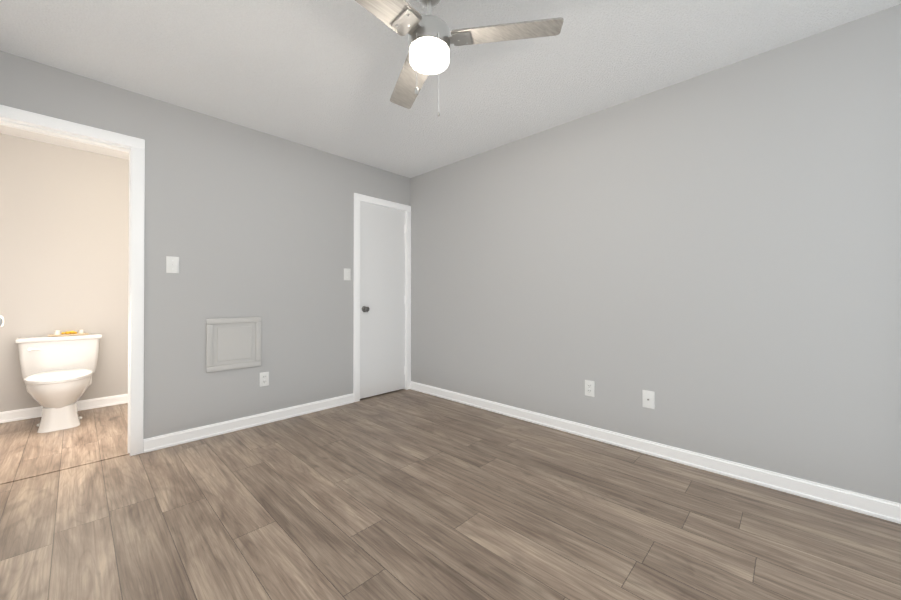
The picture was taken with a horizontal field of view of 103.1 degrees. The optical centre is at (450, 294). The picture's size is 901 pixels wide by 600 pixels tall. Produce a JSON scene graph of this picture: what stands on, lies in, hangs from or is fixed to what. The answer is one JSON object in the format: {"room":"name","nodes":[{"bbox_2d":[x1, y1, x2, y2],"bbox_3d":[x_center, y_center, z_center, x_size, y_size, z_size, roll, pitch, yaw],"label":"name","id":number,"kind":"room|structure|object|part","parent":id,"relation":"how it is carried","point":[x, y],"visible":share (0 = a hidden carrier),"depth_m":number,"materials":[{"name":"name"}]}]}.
{"room":"empty bedroom","nodes":[
{"label":"empty bedroom","id":0,"kind":"room"},
{"bbox_2d":[0,133,128,411],"bbox_3d":[-3.516,-0.141,3.389,0.120,2.440,3.090,0,0,44],"label":"wall","id":1,"kind":"structure","parent":0,"point":[64,239],"depth_m":3.27,"materials":[{"name":"beige paint"}]},
{"bbox_2d":[0,316,3,326],"bbox_3d":[-2.320,0.030,1.775,0.602,2.054,0.171,0,0,44],"label":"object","id":2,"kind":"structure","parent":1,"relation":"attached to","point":[1,321],"depth_m":1.66,"materials":[{"name":"white"}]},
{"bbox_2d":[0,394,127,422],"bbox_3d":[-3.465,1.033,3.334,0.019,0.090,2.850,0,0,44],"label":"baseboard","id":3,"kind":"structure","parent":1,"relation":"attached to","point":[20,414],"depth_m":3.33,"materials":[{"name":"white wood"}]},
{"bbox_2d":[0,51,409,438],"bbox_3d":[-1.919,-0.145,2.715,0.120,2.440,4.320,0,0,44],"label":"wall","id":4,"kind":"structure","parent":0,"point":[240,221],"depth_m":2.81,"materials":[{"name":"grey paint"}]},
{"bbox_2d":[0,105,144,455],"bbox_3d":[-2.390,0.005,2.223,0.156,2.133,0.726,0,0,44],"label":"door frame","id":5,"kind":"structure","parent":4,"relation":"attached to","point":[134,147],"depth_m":2.40,"materials":[{"name":"white wood"}]},
{"bbox_2d":[166,256,178,272],"bbox_3d":[-1.980,-0.216,2.552,0.017,0.118,0.074,0,0,44],"label":"bathroom light switch","id":6,"kind":"object","parent":4,"relation":"attached to","point":[172,264],"visible":1,"depth_m":2.55,"materials":[{"name":"white plastic"}]},
{"bbox_2d":[206,317,260,372],"bbox_3d":[-1.707,0.383,2.835,0.016,0.405,0.385,0,0,44],"label":"panel frame","id":7,"kind":"object","parent":4,"relation":"attached to","point":[233,343],"visible":1,"depth_m":2.82,"materials":[{"name":"grey paint"}]},
{"bbox_2d":[143,393,353,452],"bbox_3d":[-1.531,1.032,3.014,0.019,0.090,1.610,0,0,44],"label":"baseboard","id":8,"kind":"structure","parent":4,"relation":"attached to","point":[178,438],"depth_m":2.85,"materials":[{"name":"white wood"}]},
{"bbox_2d":[259,371,268,386],"bbox_3d":[-1.558,0.704,2.994,0.009,0.118,0.074,0,0,44],"label":"electrical outlet","id":9,"kind":"object","parent":4,"relation":"attached to","point":[263,378],"visible":1,"depth_m":2.99,"materials":[{"name":"white plastic"}]},
{"bbox_2d":[344,268,350,279],"bbox_3d":[-1.024,-0.205,3.554,0.017,0.118,0.074,0,0,44],"label":"light switch","id":10,"kind":"object","parent":4,"relation":"attached to","point":[347,273],"visible":1,"depth_m":3.56,"materials":[{"name":"white plastic"}]},
{"bbox_2d":[353,193,410,401],"bbox_3d":[-0.769,0.025,3.921,0.156,2.113,0.742,0,0,44],"label":"door frame","id":11,"kind":"structure","parent":4,"relation":"attached to","point":[358,198],"depth_m":3.70,"materials":[{"name":"white wood"}]},
{"bbox_2d":[360,201,405,398],"bbox_3d":[-0.718,0.052,3.880,0.100,2.035,0.622,0,0,44],"label":"closet door","id":12,"kind":"structure","parent":4,"relation":"in","point":[382,299],"depth_m":3.88,"materials":[{"name":"white wood"}]},
{"bbox_2d":[0,389,900,599],"bbox_3d":[-0.958,1.119,1.788,6.020,0.100,4.320,0,0,44],"label":"floor","id":13,"kind":"structure","parent":0,"point":[405,494],"depth_m":1.70,"materials":[{"name":"laminate"}]},
{"bbox_2d":[15,333,101,432],"bbox_3d":[-3.287,0.721,3.013,0.704,0.713,0.510,0,0,44],"label":"toilet","id":14,"kind":"object","parent":13,"relation":"on","point":[57,372],"visible":1,"depth_m":2.97,"materials":[{"name":"white ceramic"}]},
{"bbox_2d":[48,330,88,336],"bbox_3d":[-3.441,0.339,3.225,0.120,0.050,0.250,0,0,44],"label":"tray","id":15,"kind":"object","parent":14,"relation":"on","point":[67,333],"visible":1,"depth_m":3.20,"materials":[{"name":"beige wood"}]},
{"bbox_2d":[0,452,129,484],"bbox_3d":[-2.380,1.069,2.207,0.035,0.005,0.600,0,0,44],"label":"trim","id":16,"kind":"structure","parent":13,"relation":"on","point":[54,470],"depth_m":2.19,"materials":[{"name":"laminate"}]},
{"bbox_2d":[0,0,900,177],"bbox_3d":[-0.958,-1.421,1.804,6.020,0.100,4.320,0,0,44],"label":"ceiling","id":17,"kind":"structure","parent":0,"point":[322,75],"depth_m":2.06,"materials":[{"name":"white paint"}]},
{"bbox_2d":[355,0,563,115],"bbox_3d":[-0.178,-1.061,1.535,1.034,0.622,0.944,0,0,44],"label":"ceiling fan","id":18,"kind":"object","parent":17,"relation":"hanging from","point":[430,39],"visible":1,"depth_m":1.52,"materials":[{"name":"silver metal"}]},
{"bbox_3d":[-0.094,-1.054,1.593,0.179,0.058,0.179,0,0,44],"label":"glass","id":19,"kind":"part","parent":18,"relation":"part of","materials":[{"name":"white glass"}]},
{"bbox_2d":[410,4,900,503],"bbox_3d":[1.122,-0.145,2.714,4.280,2.440,0.120,0,0,44],"label":"wall","id":20,"kind":"structure","parent":0,"point":[711,260],"depth_m":2.20,"materials":[{"name":"grey paint"}]},
{"bbox_2d":[585,380,594,396],"bbox_3d":[1.046,0.703,2.692,0.074,0.118,0.009,0,0,44],"label":"electrical outlet","id":21,"kind":"object","parent":20,"relation":"attached to","point":[589,388],"visible":1,"depth_m":2.69,"materials":[{"name":"white plastic"}]},
{"bbox_2d":[642,390,654,408],"bbox_3d":[1.335,0.705,2.413,0.074,0.118,0.013,0,0,44],"label":"outlet","id":22,"kind":"object","parent":20,"relation":"attached to","point":[648,399],"visible":1,"depth_m":2.41,"materials":[{"name":"white plastic"}]},
{"bbox_2d":[410,381,900,523],"bbox_3d":[1.031,1.030,2.698,4.160,0.090,0.019,0,0,44],"label":"baseboard","id":23,"kind":"structure","parent":20,"relation":"attached to","point":[887,510],"depth_m":2.19,"materials":[{"name":"white wood"}]}
]}

